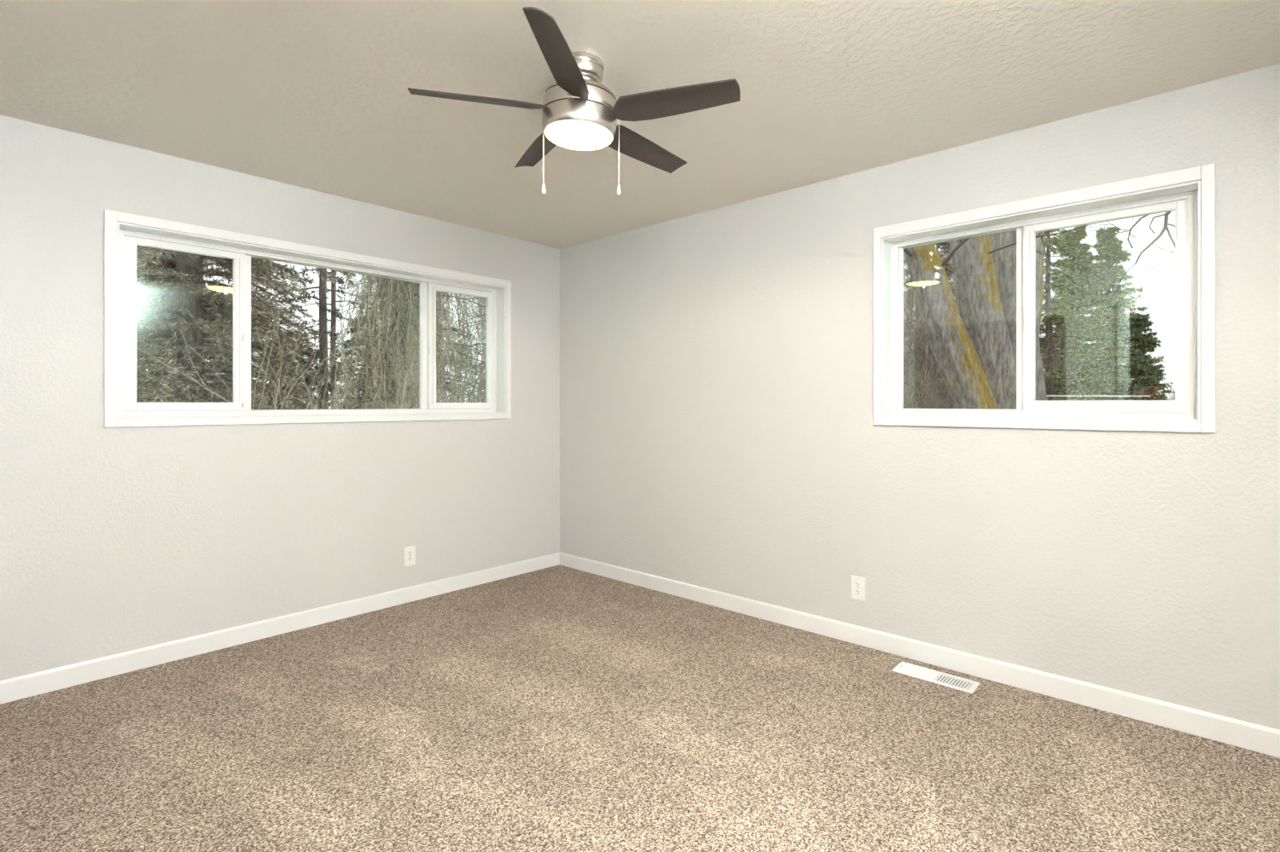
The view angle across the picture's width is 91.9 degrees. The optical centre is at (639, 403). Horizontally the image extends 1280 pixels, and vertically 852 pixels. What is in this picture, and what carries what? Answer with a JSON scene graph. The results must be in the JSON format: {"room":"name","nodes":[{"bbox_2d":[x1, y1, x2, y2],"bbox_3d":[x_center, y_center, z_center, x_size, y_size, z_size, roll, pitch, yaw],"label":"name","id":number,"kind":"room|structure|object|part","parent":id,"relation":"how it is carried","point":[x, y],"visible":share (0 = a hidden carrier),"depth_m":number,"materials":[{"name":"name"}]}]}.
{"room":"empty bedroom","nodes":[
{"label":"empty bedroom","id":0,"kind":"room"},
{"bbox_2d":[0,115,559,680],"bbox_3d":[-1.732,0.022,3.723,0.200,2.440,3.480,0,0,42],"label":"wall","id":1,"kind":"structure","parent":0,"point":[113,541],"depth_m":3.07,"materials":[{"name":"white paint"}]},
{"bbox_2d":[0,552,560,704],"bbox_3d":[-1.680,1.195,3.622,0.013,0.093,3.160,0,0,42],"label":"baseboard","id":2,"kind":"structure","parent":1,"relation":"attached to","point":[15,689],"depth_m":3.19,"materials":[{"name":"white paint"}]},
{"bbox_2d":[104,209,511,427],"bbox_3d":[-1.738,-0.386,3.678,0.183,0.987,2.219,0,0,42],"label":"window","id":3,"kind":"structure","parent":1,"relation":"in","point":[123,231],"depth_m":3.29,"materials":[{"name":"white paint"}]},
{"bbox_3d":[-2.289,-0.384,3.133,0.031,0.840,0.508,0,0,42],"label":"sash","id":4,"kind":"part","parent":3,"relation":"part of","materials":[{"name":"white plastic"}]},
{"bbox_3d":[-1.238,-0.384,4.286,0.031,0.840,0.493,0,0,42],"label":"sash","id":5,"kind":"part","parent":3,"relation":"part of","materials":[{"name":"white plastic"}]},
{"bbox_2d":[404,545,415,566],"bbox_3d":[-1.443,0.955,3.885,0.009,0.122,0.074,0,0,42],"label":"electrical outlet","id":6,"kind":"object","parent":1,"relation":"attached to","point":[410,552],"visible":1,"depth_m":3.88,"materials":[{"name":"white plastic"}]},
{"bbox_2d":[0,564,1279,851],"bbox_3d":[-0.450,1.302,1.121,5.200,0.120,5.200,0,0,42],"label":"floor","id":7,"kind":"structure","parent":0,"point":[559,708],"depth_m":2.20,"materials":[{"name":"carpet"}]},
{"bbox_2d":[891,662,980,693],"bbox_3d":[1.338,1.238,2.809,0.340,0.008,0.132,0,0,42],"label":"floor vent","id":8,"kind":"object","parent":7,"relation":"in","point":[944,679],"visible":1,"depth_m":2.80,"materials":[{"name":"white metal"}]},
{"bbox_2d":[0,0,1279,249],"bbox_3d":[-0.457,-1.273,1.262,5.400,0.150,5.400,0,0,42],"label":"ceiling","id":9,"kind":"structure","parent":0,"point":[314,95],"depth_m":2.27,"materials":[{"name":"beige paint"}]},
{"bbox_2d":[407,6,740,195],"bbox_3d":[-0.183,-0.967,2.217,1.106,0.461,1.061,0,0,42],"label":"ceiling fan","id":10,"kind":"object","parent":9,"relation":"hanging from","point":[580,113],"visible":1,"depth_m":2.09,"materials":[{"name":"brown wood"}]},
{"bbox_3d":[-0.541,-1.032,2.098,0.467,0.048,0.110,0,0,-12],"label":"blade","id":11,"kind":"part","parent":10,"relation":"part of","materials":[{"name":"brown wood"}]},
{"bbox_3d":[-0.396,-1.022,2.471,0.112,0.034,0.468,0,0,-30],"label":"blade","id":12,"kind":"part","parent":10,"relation":"part of","materials":[{"name":"brown wood"}]},
{"bbox_3d":[-0.232,-1.019,1.844,0.109,0.044,0.468,0,0,6],"label":"blade","id":13,"kind":"part","parent":10,"relation":"part of","materials":[{"name":"brown wood"}]},
{"bbox_3d":[-0.074,-0.894,2.185,0.003,0.256,0.003,0,0,42],"label":"pull chain","id":14,"kind":"part","parent":10,"relation":"part of","materials":[{"name":"beige"}]},
{"bbox_3d":[0.004,-1.005,2.447,0.112,0.050,0.468,0,0,42],"label":"blade","id":15,"kind":"part","parent":10,"relation":"part of","materials":[{"name":"brown wood"}]},
{"bbox_3d":[0.105,-1.004,2.060,0.468,0.055,0.110,0,0,24],"label":"blade","id":16,"kind":"part","parent":10,"relation":"part of","materials":[{"name":"brown wood"}]},
{"bbox_2d":[559,63,1279,730],"bbox_3d":[1.043,0.022,3.413,4.320,2.440,0.200,0,0,42],"label":"wall","id":17,"kind":"structure","parent":0,"point":[718,433],"depth_m":2.97,"materials":[{"name":"white paint"}]},
{"bbox_2d":[851,575,865,601],"bbox_3d":[1.126,0.952,3.197,0.074,0.122,0.009,0,0,42],"label":"electrical outlet","id":18,"kind":"object","parent":17,"relation":"attached to","point":[858,583],"visible":1,"depth_m":3.19,"materials":[{"name":"white plastic"}]},
{"bbox_2d":[855,581,861,587],"bbox_3d":[1.124,0.933,3.195,0.033,0.029,0.003,0,0,42],"label":"receptacle","id":19,"kind":"object","parent":18,"relation":"attached to","point":[858,584],"depth_m":3.19,"materials":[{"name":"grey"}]},
{"bbox_2d":[855,589,861,595],"bbox_3d":[1.124,0.972,3.195,0.033,0.029,0.003,0,0,42],"label":"receptacle","id":20,"kind":"object","parent":18,"relation":"attached to","point":[858,592],"depth_m":3.19,"materials":[{"name":"white plastic"}]},
{"bbox_2d":[559,552,1279,758],"bbox_3d":[0.932,1.195,3.371,4.187,0.093,0.013,0,0,42],"label":"baseboard","id":21,"kind":"structure","parent":17,"relation":"attached to","point":[1257,738],"depth_m":2.79,"materials":[{"name":"white paint"}]},
{"bbox_2d":[873,162,1215,432],"bbox_3d":[1.708,-0.390,2.771,1.266,0.995,0.183,0,0,42],"label":"window","id":22,"kind":"structure","parent":17,"relation":"in","point":[1178,191],"depth_m":2.65,"materials":[{"name":"white paint"}]},
{"bbox_3d":[1.943,-0.387,2.614,0.563,0.842,0.031,0,0,42],"label":"sash","id":23,"kind":"part","parent":22,"relation":"part of","materials":[{"name":"white plastic"}]},
{"label":"outside","id":24,"kind":"structure","parent":0,"visible":0},
{"bbox_3d":[-1.278,1.842,18.921,140.000,0.300,140.000,0,0,42],"label":"ground","id":25,"kind":"structure","parent":24,"visible":0},
{"bbox_2d":[136,296,176,366],"bbox_3d":[-16.792,-3.293,19.598,6.792,12.270,6.394,0,0,-40],"label":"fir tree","id":26,"kind":"object","parent":25,"relation":"on","point":[157,296],"visible":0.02,"depth_m":19.71,"materials":[{"name":"green plant"}]},
{"bbox_2d":[136,251,226,401],"bbox_3d":[-9.552,-2.781,10.551,4.360,10.120,4.406,0,0,1],"label":"spruce tree","id":27,"kind":"object","parent":25,"relation":"on","point":[150,327],"visible":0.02,"depth_m":10.91,"materials":[{"name":"green plant"}]},
{"bbox_2d":[136,252,343,409],"bbox_3d":[-9.759,-3.185,13.839,6.051,11.471,6.276,0,0,-24],"label":"spruce tree","id":28,"kind":"object","parent":25,"relation":"on","point":[279,267],"visible":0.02,"depth_m":14.19,"materials":[{"name":"green plant"}]},
{"bbox_2d":[136,245,344,409],"bbox_3d":[-6.363,-2.733,8.709,4.415,10.324,4.739,0,0,-43],"label":"spruce tree","id":29,"kind":"object","parent":25,"relation":"on","point":[187,307],"visible":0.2,"depth_m":8.45,"materials":[{"name":"green plant"}]},
{"bbox_2d":[136,260,404,410],"bbox_3d":[-3.311,0.061,6.547,1.693,3.308,3.120,0,0,42],"label":"bare shrub","id":30,"kind":"object","parent":25,"relation":"on","point":[284,355],"visible":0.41,"depth_m":6.31,"materials":[{"name":"plant"}]},
{"bbox_2d":[255,331,339,409],"bbox_3d":[-11.279,-0.005,19.976,4.201,4.795,4.804,0,0,42],"label":"fir tree","id":31,"kind":"object","parent":25,"relation":"on","point":[306,380],"visible":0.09,"depth_m":19.73,"materials":[{"name":"green plant"}]},
{"bbox_2d":[267,267,372,409],"bbox_3d":[-7.965,-4.263,15.463,2.762,12.012,2.314,0,0,42],"label":"fir tree","id":32,"kind":"object","parent":25,"relation":"on","point":[322,350],"visible":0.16,"depth_m":15.42,"materials":[{"name":"green plant"}]},
{"bbox_2d":[288,269,371,409],"bbox_3d":[-8.897,-4.257,17.883,2.442,12.002,2.352,0,0,42],"label":"fir tree","id":33,"kind":"object","parent":25,"relation":"on","point":[334,301],"visible":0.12,"depth_m":17.94,"materials":[{"name":"green plant"}]},
{"bbox_2d":[316,318,395,409],"bbox_3d":[-9.349,-0.254,20.920,4.432,5.442,4.883,0,0,-39],"label":"fir tree","id":34,"kind":"object","parent":25,"relation":"on","point":[351,330],"visible":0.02,"depth_m":20.72,"materials":[{"name":"green plant"}]},
{"bbox_2d":[307,270,486,409],"bbox_3d":[-3.033,-0.495,7.600,2.250,6.538,2.625,0,0,42],"label":"weeping tree","id":35,"kind":"object","parent":25,"relation":"on","point":[405,302],"visible":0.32,"depth_m":7.33,"materials":[{"name":"green plant"}]},
{"bbox_2d":[330,294,486,409],"bbox_3d":[-1.883,0.288,5.717,2.124,2.853,1.841,0,0,6],"label":"bare shrub","id":36,"kind":"object","parent":25,"relation":"on","point":[375,373],"visible":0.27,"depth_m":5.25,"materials":[{"name":"plant"}]},
{"bbox_2d":[342,285,484,409],"bbox_3d":[-4.718,-1.309,13.069,3.906,7.100,3.732,0,0,42],"label":"spruce tree","id":37,"kind":"object","parent":25,"relation":"on","point":[386,286],"visible":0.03,"depth_m":12.98,"materials":[{"name":"green plant"}]},
{"bbox_2d":[438,294,486,402],"bbox_3d":[-1.905,-0.825,9.678,2.802,6.688,3.192,0,0,-32],"label":"weeping tree","id":38,"kind":"object","parent":25,"relation":"on","point":[484,300],"visible":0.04,"depth_m":9.23,"materials":[{"name":"green plant"}]},
{"bbox_2d":[903,241,957,407],"bbox_3d":[9.659,-2.164,20.182,5.011,9.496,5.217,0,0,23],"label":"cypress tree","id":39,"kind":"object","parent":25,"relation":"on","point":[945,246],"visible":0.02,"depth_m":19.79,"materials":[{"name":"green plant"}]},
{"bbox_2d":[903,243,1053,408],"bbox_3d":[6.487,-1.542,14.829,6.927,6.523,5.889,0,0,-44],"label":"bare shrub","id":40,"kind":"object","parent":25,"relation":"on","point":[915,326],"visible":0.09,"depth_m":13.66,"materials":[{"name":"plant"}]},
{"bbox_2d":[903,350,1060,408],"bbox_3d":[4.334,0.270,9.961,3.818,2.892,4.054,0,0,-23],"label":"bare shrub","id":41,"kind":"object","parent":25,"relation":"on","point":[906,392],"visible":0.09,"depth_m":9.48,"materials":[{"name":"plant"}]},
{"bbox_2d":[903,226,1156,408],"bbox_3d":[6.864,-1.137,12.763,5.889,5.713,5.652,0,0,39],"label":"tree","id":42,"kind":"object","parent":25,"relation":"on","point":[930,375],"visible":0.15,"depth_m":12.13,"materials":[{"name":"green plant"}]},
{"bbox_2d":[903,218,1172,409],"bbox_3d":[3.492,-1.131,6.654,2.847,6.093,2.215,0,0,6],"label":"tree","id":43,"kind":"object","parent":25,"relation":"on","point":[973,344],"visible":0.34,"depth_m":6.70,"materials":[{"name":"grey plant"}]},
{"bbox_3d":[3.144,-0.741,6.457,1.932,4.897,0.460,0,0,-3],"label":"stem","id":44,"kind":"part","parent":43,"relation":"part of","materials":[{"name":"grey plant"}]},
{"bbox_3d":[3.925,-0.975,6.910,1.196,5.560,0.455,0,0,2],"label":"stem","id":45,"kind":"part","parent":43,"relation":"part of","materials":[{"name":"grey plant"}]},
{"bbox_3d":[4.535,-1.131,7.304,0.923,6.093,0.693,0,0,8],"label":"stem","id":46,"kind":"part","parent":43,"relation":"part of","materials":[{"name":"plant"}]},
{"bbox_2d":[1089,211,1175,297],"bbox_3d":[4.283,-1.428,5.205,0.819,1.060,0.252,0,0,8],"label":"overhanging branch","id":47,"kind":"object","parent":43,"relation":"attached to","point":[1166,215],"visible":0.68,"depth_m":5.19,"materials":[{"name":"grey plant"}]},
{"bbox_2d":[1039,228,1107,401],"bbox_3d":[7.655,-1.415,11.567,1.696,6.319,1.746,0,0,42],"label":"pine tree","id":48,"kind":"object","parent":25,"relation":"on","point":[1049,242],"visible":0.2,"depth_m":11.46,"materials":[{"name":"green plant"}]},
{"bbox_2d":[1039,226,1125,401],"bbox_3d":[10.140,-1.180,14.390,2.371,5.849,2.469,0,0,42],"label":"pine tree","id":49,"kind":"object","parent":25,"relation":"on","point":[1080,233],"visible":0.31,"depth_m":14.14,"materials":[{"name":"green plant"}]},
{"bbox_2d":[1046,395,1150,401],"bbox_3d":[7.554,0.774,10.510,2.517,1.836,0.061,0,0,-9],"label":"fence","id":50,"kind":"object","parent":25,"relation":"on","point":[1046,395],"visible":0.13,"depth_m":10.49,"materials":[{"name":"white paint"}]},
{"bbox_3d":[7.554,-0.132,10.510,2.517,0.022,0.060,0,0,-9],"label":"rail","id":51,"kind":"part","parent":50,"relation":"part of","materials":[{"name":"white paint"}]},
{"bbox_2d":[1043,345,1157,401],"bbox_3d":[5.740,0.421,8.712,3.179,2.588,2.674,0,0,-43],"label":"bare shrub","id":52,"kind":"object","parent":25,"relation":"on","point":[1093,346],"visible":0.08,"depth_m":8.43,"materials":[{"name":"plant"}]},
{"bbox_2d":[1076,226,1168,399],"bbox_3d":[12.355,-1.500,16.720,2.963,6.492,2.979,0,0,32],"label":"pine tree","id":53,"kind":"object","parent":25,"relation":"on","point":[1102,250],"visible":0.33,"depth_m":16.33,"materials":[{"name":"green plant"}]},
{"bbox_2d":[1099,313,1173,401],"bbox_3d":[9.951,-0.028,12.395,1.449,3.544,1.355,0,0,42],"label":"pine tree","id":54,"kind":"object","parent":25,"relation":"on","point":[1137,325],"visible":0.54,"depth_m":12.27,"materials":[{"name":"green plant"}]},
{"bbox_2d":[1131,386,1159,400],"bbox_3d":[9.361,0.707,11.466,0.800,2.075,0.976,0,0,42],"label":"dry shrub","id":55,"kind":"object","parent":25,"relation":"on","point":[1152,392],"visible":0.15,"depth_m":11.46,"materials":[{"name":"brown plant"}]},
{"bbox_2d":[1157,378,1175,400],"bbox_3d":[26.226,-0.063,30.302,5.000,3.571,6.611,0,0,-43],"label":"bare shrub","id":56,"kind":"object","parent":25,"relation":"on","point":[1172,397],"visible":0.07,"depth_m":29.91,"materials":[{"name":"grey plant"}]}
]}

